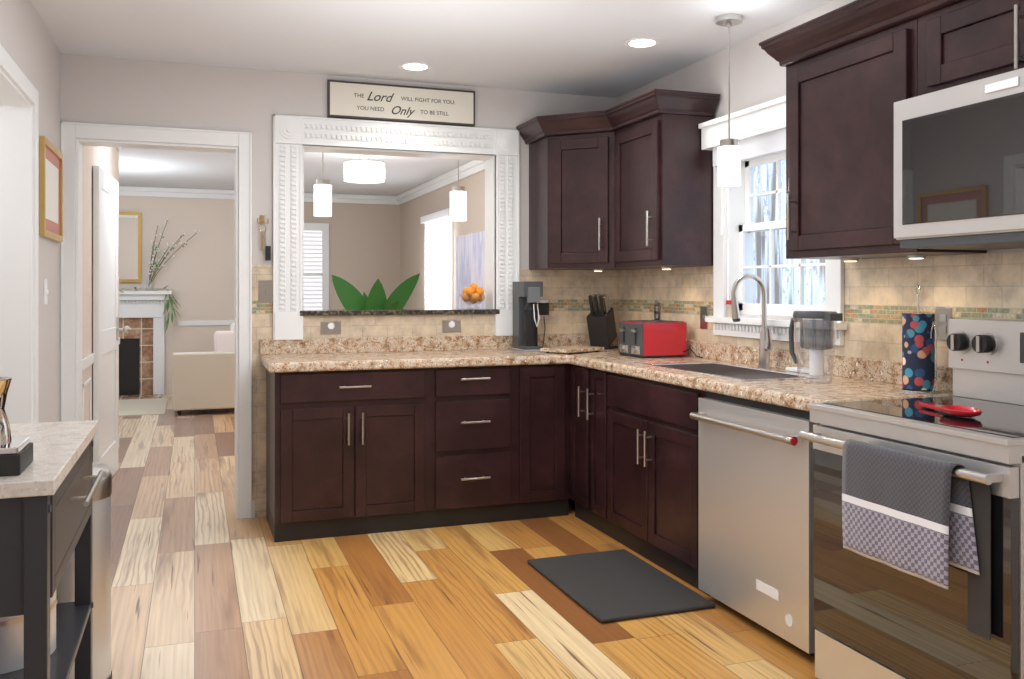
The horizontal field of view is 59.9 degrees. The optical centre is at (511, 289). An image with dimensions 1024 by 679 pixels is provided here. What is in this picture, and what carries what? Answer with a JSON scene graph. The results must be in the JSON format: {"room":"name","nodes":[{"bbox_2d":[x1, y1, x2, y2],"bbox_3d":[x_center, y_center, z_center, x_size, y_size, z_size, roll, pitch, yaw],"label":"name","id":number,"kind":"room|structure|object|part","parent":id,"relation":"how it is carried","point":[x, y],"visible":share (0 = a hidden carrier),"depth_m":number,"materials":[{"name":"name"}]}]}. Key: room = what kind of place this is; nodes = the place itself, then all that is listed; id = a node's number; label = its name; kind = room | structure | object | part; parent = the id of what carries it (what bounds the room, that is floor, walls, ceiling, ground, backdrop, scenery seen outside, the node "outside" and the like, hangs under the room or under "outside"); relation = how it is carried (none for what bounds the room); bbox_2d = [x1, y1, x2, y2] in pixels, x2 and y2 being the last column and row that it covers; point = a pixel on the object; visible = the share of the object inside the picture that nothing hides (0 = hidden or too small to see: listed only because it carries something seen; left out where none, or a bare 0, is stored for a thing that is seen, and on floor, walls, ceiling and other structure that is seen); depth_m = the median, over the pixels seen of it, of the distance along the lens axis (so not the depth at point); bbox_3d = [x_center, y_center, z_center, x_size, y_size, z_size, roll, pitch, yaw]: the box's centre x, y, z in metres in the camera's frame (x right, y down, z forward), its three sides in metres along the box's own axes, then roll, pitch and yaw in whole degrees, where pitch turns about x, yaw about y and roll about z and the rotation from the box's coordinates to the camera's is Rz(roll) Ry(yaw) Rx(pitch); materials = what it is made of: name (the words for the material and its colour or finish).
{"room":"kitchen","nodes":[
{"label":"kitchen","id":0,"kind":"room"},
{"bbox_2d":[0,0,60,422],"bbox_3d":[-1.368,0.020,1.556,0.150,2.620,6.950,0,0,-20],"label":"wall","id":1,"kind":"structure","parent":0,"point":[27,43],"depth_m":4.33,"materials":[{"name":"grey paint"}]},
{"bbox_2d":[0,44,38,423],"bbox_3d":[-2.076,0.212,3.559,0.173,2.235,1.010,0,0,-20],"label":"door frame","id":2,"kind":"structure","parent":1,"relation":"attached to","point":[19,228],"depth_m":3.96,"materials":[{"name":"white wood"}]},
{"bbox_2d":[44,279,47,304],"bbox_3d":[-2.278,0.010,4.352,0.014,0.125,0.075,0,0,-20],"label":"outlet","id":3,"kind":"object","parent":1,"relation":"attached to","point":[45,280],"depth_m":4.33,"materials":[{"name":"white plastic"}]},
{"bbox_2d":[39,136,62,241],"bbox_3d":[-2.320,-0.490,4.481,0.022,0.470,0.620,0,0,-20],"label":"picture frame","id":4,"kind":"object","parent":1,"relation":"attached to","point":[50,190],"visible":1,"depth_m":4.43,"materials":[{"name":"gold metal"}]},
{"bbox_2d":[118,434,254,517],"bbox_3d":[-1.950,1.275,4.985,5.680,0.110,13.500,0,0,-20],"label":"baseboard","id":5,"kind":"structure","parent":1,"relation":"attached to","point":[253,508],"depth_m":5.18,"materials":[{"name":"white wood"}]},
{"bbox_2d":[82,146,118,461],"bbox_3d":[-2.987,0.020,6.313,0.150,2.620,2.800,0,0,-20],"label":"wall","id":6,"kind":"structure","parent":0,"point":[106,159],"depth_m":5.43,"materials":[{"name":"beige paint"}]},
{"bbox_2d":[82,353,93,420],"bbox_3d":[-2.542,0.765,5.319,0.020,0.730,0.592,0,0,-20],"label":"trim","id":7,"kind":"structure","parent":6,"relation":"attached to","point":[88,361],"depth_m":5.29,"materials":[{"name":"white wood"}]},
{"bbox_2d":[93,166,130,476],"bbox_3d":[-2.736,0.264,6.105,0.171,2.108,0.900,0,0,-20],"label":"door leaf","id":8,"kind":"structure","parent":6,"relation":"in","point":[106,329],"depth_m":5.99,"materials":[{"name":"white wood"}]},
{"bbox_2d":[119,196,399,394],"bbox_3d":[-4.245,0.020,11.412,5.680,2.620,0.150,0,0,-20],"label":"wall","id":9,"kind":"structure","parent":0,"point":[197,275],"depth_m":11.46,"materials":[{"name":"beige paint"}]},
{"bbox_2d":[119,212,141,282],"bbox_3d":[-4.843,-0.530,11.095,0.400,0.880,0.037,0,0,-20],"label":"mirror","id":10,"kind":"object","parent":9,"relation":"attached to","point":[130,246],"visible":0.64,"depth_m":11.10,"materials":[{"name":"gold metal"}]},
{"bbox_2d":[178,320,234,325],"bbox_3d":[-3.595,0.430,11.554,1.400,0.060,0.020,0,0,-20],"label":"trim","id":11,"kind":"structure","parent":9,"relation":"attached to","point":[180,323],"depth_m":11.41,"materials":[{"name":"white wood"}]},
{"bbox_2d":[119,186,394,204],"bbox_3d":[-4.254,-1.230,11.290,5.580,0.119,0.075,0,0,-20],"label":"crown molding","id":12,"kind":"structure","parent":9,"relation":"attached to","point":[123,190],"depth_m":11.41,"materials":[{"name":"white wood"}]},
{"bbox_2d":[304,223,328,309],"bbox_3d":[-2.760,-0.210,11.835,0.680,1.360,0.050,0,0,-20],"label":"window","id":13,"kind":"structure","parent":9,"relation":"in","point":[316,266],"depth_m":11.90,"materials":[{"name":"white"}]},
{"bbox_2d":[61,54,616,269],"bbox_3d":[-1.756,0.020,5.186,5.180,2.620,0.150,0,0,-20],"label":"wall","id":14,"kind":"structure","parent":0,"point":[110,90],"depth_m":5.18,"materials":[{"name":"grey paint"}]},
{"bbox_2d":[60,121,251,518],"bbox_3d":[-2.016,0.207,5.089,1.001,2.245,0.194,0,0,-20],"label":"door frame","id":15,"kind":"structure","parent":14,"relation":"attached to","point":[121,136],"depth_m":5.03,"materials":[{"name":"white wood"}]},
{"bbox_2d":[257,215,270,260],"bbox_3d":[-1.452,-0.302,5.191,0.079,0.265,0.045,0,0,-20],"label":"hook","id":16,"kind":"object","parent":14,"relation":"attached to","point":[267,248],"visible":0.96,"depth_m":5.18,"materials":[{"name":"gold metal"}]},
{"bbox_2d":[273,114,518,339],"bbox_3d":[-0.703,-0.366,5.541,1.536,1.322,0.230,0,0,-20],"label":"frame","id":17,"kind":"structure","parent":14,"relation":"attached to","point":[295,138],"depth_m":5.45,"materials":[{"name":"white wood"}]},
{"bbox_2d":[300,308,499,315],"bbox_3d":[-0.712,0.140,5.583,1.245,0.030,0.285,0,0,-20],"label":"ledge","id":18,"kind":"object","parent":14,"relation":"attached to","point":[343,312],"visible":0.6,"depth_m":5.46,"materials":[{"name":"stone"}]},
{"bbox_2d":[458,283,488,308],"bbox_3d":[-0.248,0.042,5.751,0.200,0.165,0.200,0,0,-20],"label":"bowl","id":19,"kind":"object","parent":18,"relation":"on","point":[473,293],"visible":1,"depth_m":5.71,"materials":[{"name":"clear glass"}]},
{"bbox_2d":[327,80,474,126],"bbox_3d":[-0.670,-1.145,5.476,0.920,0.220,0.028,0,0,-20],"label":"sign","id":20,"kind":"object","parent":14,"relation":"attached to","point":[343,101],"visible":0.93,"depth_m":5.46,"materials":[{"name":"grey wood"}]},
{"bbox_2d":[357,106,383,110],"bbox_3d":[-0.859,-1.100,5.392,0.166,0.024,0.001,0,0,-20],"label":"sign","id":21,"kind":"object","parent":20,"relation":"attached to","point":[371,107],"visible":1,"depth_m":5.39,"materials":[{"name":"grey paint"}]},
{"bbox_2d":[367,92,393,101],"bbox_3d":[-0.799,-1.174,5.413,0.167,0.055,0.001,0,0,-20],"label":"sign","id":22,"kind":"object","parent":20,"relation":"attached to","point":[380,97],"visible":1,"depth_m":5.41,"materials":[{"name":"grey paint"}]},
{"bbox_2d":[392,106,414,117],"bbox_3d":[-0.666,-1.092,5.460,0.147,0.068,0.001,0,0,-20],"label":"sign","id":23,"kind":"object","parent":20,"relation":"attached to","point":[402,111],"visible":1,"depth_m":5.46,"materials":[{"name":"grey paint"}]},
{"bbox_2d":[401,97,453,103],"bbox_3d":[-0.520,-1.174,5.513,0.343,0.024,0.001,0,0,-20],"label":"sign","id":24,"kind":"object","parent":20,"relation":"attached to","point":[438,101],"visible":1,"depth_m":5.50,"materials":[{"name":"grey paint"}]},
{"bbox_2d":[420,110,448,115],"bbox_3d":[-0.481,-1.100,5.527,0.181,0.024,0.001,0,0,-20],"label":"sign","id":25,"kind":"object","parent":20,"relation":"attached to","point":[434,114],"visible":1,"depth_m":5.53,"materials":[{"name":"grey paint"}]},
{"bbox_2d":[252,265,616,516],"bbox_3d":[-0.404,0.593,5.582,2.367,1.475,0.014,0,0,-20],"label":"tile","id":26,"kind":"structure","parent":14,"relation":"attached to","point":[566,293],"depth_m":5.50,"materials":[{"name":"tile"}]},
{"bbox_2d":[259,280,272,301],"bbox_3d":[-1.439,0.010,5.206,0.085,0.130,0.014,0,0,-20],"label":"outlet","id":27,"kind":"object","parent":26,"relation":"attached to","point":[265,286],"depth_m":5.21,"materials":[{"name":"beige plastic"}]},
{"bbox_2d":[321,322,340,333],"bbox_3d":[-1.086,0.230,5.331,0.120,0.075,0.016,0,0,-20],"label":"outlet","id":28,"kind":"object","parent":26,"relation":"attached to","point":[326,327],"depth_m":5.33,"materials":[{"name":"beige plastic"}]},
{"bbox_2d":[442,320,460,331],"bbox_3d":[-0.380,0.230,5.583,0.120,0.075,0.016,0,0,-20],"label":"outlet","id":29,"kind":"object","parent":26,"relation":"attached to","point":[447,325],"depth_m":5.58,"materials":[{"name":"beige plastic"}]},
{"bbox_2d":[537,300,548,318],"bbox_3d":[0.205,0.130,5.776,0.080,0.125,0.045,0,0,-20],"label":"outlet","id":30,"kind":"object","parent":26,"relation":"attached to","point":[543,306],"depth_m":5.76,"materials":[{"name":"white plastic"}]},
{"bbox_2d":[30,0,832,195],"bbox_3d":[-1.940,-1.340,4.988,6.300,0.100,14.100,0,0,-20],"label":"ceiling","id":31,"kind":"structure","parent":0,"point":[575,47],"depth_m":4.62,"materials":[{"name":"white paint"}]},
{"bbox_2d":[314,153,331,216],"bbox_3d":[-1.286,-0.894,6.039,0.124,0.789,0.124,0,0,-20],"label":"dining pendant light","id":32,"kind":"object","parent":31,"relation":"hanging from","point":[322,197],"visible":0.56,"depth_m":5.99,"materials":[{"name":"white glass"}]},
{"bbox_2d":[343,155,385,183],"bbox_3d":[-1.422,-1.167,8.561,0.412,0.244,0.416,0,0,-20],"label":"drum pendant light","id":33,"kind":"object","parent":31,"relation":"hanging from","point":[364,169],"visible":1,"depth_m":8.41,"materials":[{"name":"white fabric"}]},
{"bbox_2d":[399,62,431,70],"bbox_3d":[-0.558,-1.287,5.131,0.189,0.005,0.189,0,0,25],"label":"recessed light","id":34,"kind":"object","parent":31,"relation":"in","point":[411,66],"depth_m":5.11,"materials":[{"name":"white"}]},
{"bbox_2d":[450,159,466,220],"bbox_3d":[-0.390,-0.894,6.444,0.124,0.789,0.124,0,0,-20],"label":"dining pendant light","id":35,"kind":"object","parent":31,"relation":"hanging from","point":[458,202],"visible":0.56,"depth_m":6.40,"materials":[{"name":"white glass"}]},
{"bbox_2d":[624,37,660,47],"bbox_3d":[0.680,-1.287,4.639,0.189,0.005,0.189,0,0,25],"label":"recessed light","id":36,"kind":"object","parent":31,"relation":"in","point":[644,42],"depth_m":4.62,"materials":[{"name":"white"}]},
{"bbox_2d":[716,14,742,186],"bbox_3d":[1.029,-0.892,4.211,0.124,0.794,0.124,0,0,-20],"label":"light","id":37,"kind":"object","parent":31,"relation":"hanging from","point":[729,161],"visible":1,"depth_m":4.17,"materials":[{"name":"white glass"}]},
{"bbox_2d":[111,394,817,678],"bbox_3d":[-1.940,1.380,4.988,6.300,0.100,14.100,0,0,-20],"label":"floor","id":38,"kind":"structure","parent":0,"point":[206,583],"depth_m":3.77,"materials":[{"name":"brown wood"}]},
{"bbox_2d":[0,376,104,678],"bbox_3d":[-1.292,0.761,2.244,0.445,1.138,0.935,0,0,-20],"label":"cart","id":39,"kind":"object","parent":38,"relation":"on","point":[48,488],"visible":1,"depth_m":2.04,"materials":[{"name":"wood"}]},
{"bbox_3d":[-1.109,0.515,2.317,0.051,0.013,0.400,0,0,-20],"label":"handle","id":40,"kind":"part","parent":39,"relation":"part of","materials":[{"name":"silver metal"}]},
{"bbox_2d":[56,462,111,678],"bbox_3d":[-1.490,0.957,2.940,0.308,0.745,0.262,0,0,-20],"label":"trash can","id":41,"kind":"object","parent":38,"relation":"on","point":[101,583],"visible":0.31,"depth_m":2.92,"materials":[{"name":"silver metal"}]},
{"bbox_2d":[119,398,168,416],"bbox_3d":[-4.387,1.323,9.981,0.950,0.011,1.450,0,0,-20],"label":"hearth","id":42,"kind":"object","parent":38,"relation":"on","point":[141,407],"visible":0.57,"depth_m":10.03,"materials":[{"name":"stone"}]},
{"bbox_2d":[119,219,199,399],"bbox_3d":[-4.593,0.220,10.965,1.404,2.220,0.450,0,0,-20],"label":"fireplace","id":43,"kind":"object","parent":38,"relation":"on","point":[142,354],"visible":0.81,"depth_m":11.12,"materials":[{"name":"white"}]},
{"bbox_2d":[172,322,234,415],"bbox_3d":[-2.699,0.848,10.132,2.170,0.965,1.000,0,0,-20],"label":"sofa","id":44,"kind":"object","parent":38,"relation":"on","point":[202,380],"visible":0.35,"depth_m":9.41,"materials":[{"name":"fabric"}]},
{"bbox_2d":[332,273,419,308],"bbox_3d":[-0.904,0.608,6.027,0.672,1.443,0.400,0,0,-20],"label":"plant","id":45,"kind":"object","parent":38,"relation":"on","point":[350,296],"visible":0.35,"depth_m":6.00,"materials":[{"name":"green plant"}]},
{"bbox_2d":[527,549,714,622],"bbox_3d":[0.462,1.319,4.014,0.530,0.019,0.840,0,0,-20],"label":"anti-fatigue mat","id":46,"kind":"object","parent":38,"relation":"on","point":[612,586],"visible":1,"depth_m":3.92,"materials":[{"name":"grey rubber"}]},
{"bbox_2d":[260,0,1023,678],"bbox_3d":[0.297,0.139,3.675,2.310,2.382,4.058,0,0,-20],"label":"kitchen cabinets","id":47,"kind":"object","parent":38,"relation":"on","point":[712,470],"visible":1,"depth_m":3.65,"materials":[{"name":"brown wood"}]},
{"bbox_2d":[509,281,542,351],"bbox_3d":[0.099,0.164,5.567,0.160,0.430,0.240,0,0,-20],"label":"coffee maker","id":48,"kind":"object","parent":47,"relation":"in","point":[527,295],"visible":0.98,"depth_m":5.49,"materials":[{"name":"grey"}]},
{"bbox_2d":[540,345,603,353],"bbox_3d":[0.368,0.365,5.393,0.220,0.028,0.350,0,0,42],"label":"board","id":49,"kind":"object","parent":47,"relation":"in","point":[569,349],"visible":1,"depth_m":5.31,"materials":[{"name":"beige stone"}]},
{"bbox_2d":[586,294,617,348],"bbox_3d":[0.577,0.204,5.702,0.130,0.351,0.272,0,0,25],"label":"knife block","id":50,"kind":"object","parent":47,"relation":"in","point":[600,318],"visible":0.96,"depth_m":5.63,"materials":[{"name":"grey"}]},
{"bbox_2d":[260,346,968,415],"bbox_3d":[0.101,0.406,4.222,2.310,0.052,2.895,0,0,-20],"label":"countertop","id":51,"kind":"structure","parent":47,"relation":"on","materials":[{"name":"stone"}]},
{"bbox_2d":[619,320,686,357],"bbox_3d":[0.790,0.278,5.084,0.302,0.202,0.295,0,0,-20],"label":"toaster","id":52,"kind":"object","parent":47,"relation":"in","point":[652,338],"visible":1,"depth_m":4.96,"materials":[{"name":"red metal"}]},
{"bbox_2d":[645,361,825,430],"bbox_3d":[1.018,0.482,4.160,0.425,0.213,0.860,0,0,-20],"label":"sink","id":53,"kind":"object","parent":47,"relation":"in","point":[742,373],"depth_m":4.29,"materials":[{"name":"silver metal"}]},
{"bbox_2d":[731,273,772,368],"bbox_3d":[1.145,0.150,4.205,0.212,0.453,0.111,0,0,-20],"label":"faucet","id":54,"kind":"object","parent":47,"relation":"on","point":[765,345],"depth_m":4.23,"materials":[{"name":"silver metal"}]},
{"bbox_2d":[788,311,842,383],"bbox_3d":[1.239,0.233,3.668,0.148,0.292,0.295,0,0,-20],"label":"water pitcher","id":55,"kind":"object","parent":47,"relation":"in","point":[817,333],"visible":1,"depth_m":3.60,"materials":[{"name":"clear plastic"}]},
{"bbox_2d":[842,439,979,589],"bbox_3d":[1.118,0.629,2.531,0.056,0.333,0.466,0,0,-20],"label":"towel","id":56,"kind":"object","parent":47,"relation":"hanging from","point":[908,513],"visible":1,"depth_m":2.49,"materials":[{"name":"grey fabric"}]},
{"bbox_2d":[798,318,1023,678],"bbox_3d":[1.442,0.718,2.739,0.772,1.225,0.786,0,0,-20],"label":"range","id":57,"kind":"object","parent":47,"relation":"in","point":[873,619],"depth_m":2.68,"materials":[{"name":"silver metal"}]},
{"bbox_2d":[896,285,940,393],"bbox_3d":[1.519,0.180,3.314,0.156,0.398,0.166,0,0,-20],"label":"paper towel holder","id":58,"kind":"object","parent":47,"relation":"in","point":[919,353],"visible":1,"depth_m":3.27,"materials":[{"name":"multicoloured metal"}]},
{"bbox_2d":[919,402,982,416],"bbox_3d":[1.337,0.367,2.734,0.121,0.021,0.275,0,0,-20],"label":"spoon rest","id":59,"kind":"object","parent":47,"relation":"on","point":[959,411],"visible":1,"depth_m":2.69,"materials":[{"name":"red ceramic"}]},
{"bbox_2d":[893,42,1023,250],"bbox_3d":[1.629,-0.391,2.740,0.424,0.502,0.785,0,0,-20],"label":"microwave","id":60,"kind":"object","parent":47,"relation":"in","point":[959,150],"depth_m":2.77,"materials":[{"name":"silver metal"}]},
{"bbox_2d":[967,481,990,639],"bbox_3d":[1.229,0.700,2.338,0.006,0.420,0.072,0,0,-20],"label":"towel","id":61,"kind":"object","parent":47,"relation":"hanging from","point":[979,605],"visible":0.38,"depth_m":2.33,"materials":[{"name":"grey fabric"}]},
{"bbox_2d":[400,0,1023,319],"bbox_3d":[0.795,0.020,5.965,0.150,2.620,13.800,0,0,-20],"label":"wall","id":62,"kind":"structure","parent":0,"point":[757,74],"depth_m":5.01,"materials":[{"name":"grey paint"}]},
{"bbox_2d":[420,208,453,308],"bbox_3d":[-0.881,-0.210,10.330,0.070,1.360,1.270,0,0,-20],"label":"window","id":63,"kind":"structure","parent":62,"relation":"in","point":[436,260],"depth_m":10.21,"materials":[{"name":"white"}]},
{"bbox_2d":[395,160,484,204],"bbox_3d":[-0.479,-1.230,9.200,0.075,0.119,6.550,0,0,-20],"label":"crown molding","id":64,"kind":"structure","parent":62,"relation":"attached to","point":[473,167],"depth_m":10.01,"materials":[{"name":"white wood"}]},
{"bbox_2d":[456,231,484,308],"bbox_3d":[-0.410,-0.095,9.065,0.034,0.950,1.050,0,0,-20],"label":"art","id":65,"kind":"object","parent":62,"relation":"attached to","point":[470,259],"visible":0.43,"depth_m":9.08},
{"bbox_2d":[698,96,846,345],"bbox_3d":[1.304,-0.325,4.368,0.266,1.140,1.050,0,0,-20],"label":"kitchen window","id":66,"kind":"structure","parent":62,"relation":"in","point":[758,131],"depth_m":4.55,"materials":[{"name":"white wood"}]},
{"bbox_2d":[726,300,731,316],"bbox_3d":[1.155,0.100,4.690,0.052,0.088,0.052,0,0,-20],"label":"jar","id":67,"kind":"object","parent":66,"relation":"on","point":[729,309],"visible":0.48,"depth_m":4.67,"materials":[{"name":"beige glass"}]},
{"bbox_2d":[617,252,1023,405],"bbox_3d":[1.396,0.160,4.052,0.006,0.580,4.094,0,0,-20],"label":"tile","id":68,"kind":"structure","parent":62,"relation":"attached to","point":[880,296],"depth_m":3.67,"materials":[{"name":"tile"}]},
{"bbox_2d":[654,303,660,319],"bbox_3d":[0.890,0.140,5.447,0.007,0.120,0.075,0,0,-20],"label":"outlet","id":69,"kind":"object","parent":68,"relation":"attached to","point":[657,306],"depth_m":5.44,"materials":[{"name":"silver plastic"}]},
{"bbox_2d":[700,306,707,328],"bbox_3d":[1.065,0.155,4.946,0.014,0.125,0.075,0,0,-20],"label":"outlet","id":70,"kind":"object","parent":68,"relation":"attached to","point":[703,309],"depth_m":4.94,"materials":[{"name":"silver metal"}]},
{"bbox_2d":[935,308,951,339],"bbox_3d":[1.634,0.130,3.365,0.007,0.120,0.075,0,0,-20],"label":"outlet","id":71,"kind":"object","parent":68,"relation":"attached to","point":[943,316],"depth_m":3.37,"materials":[{"name":"beige plastic"}]},
{"label":"outside","id":72,"kind":"structure","parent":0,"visible":0},
{"bbox_2d":[754,160,824,304],"bbox_3d":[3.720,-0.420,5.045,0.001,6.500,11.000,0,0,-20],"label":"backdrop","id":73,"kind":"structure","parent":72,"point":[780,244],"depth_m":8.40,"materials":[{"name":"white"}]}
]}

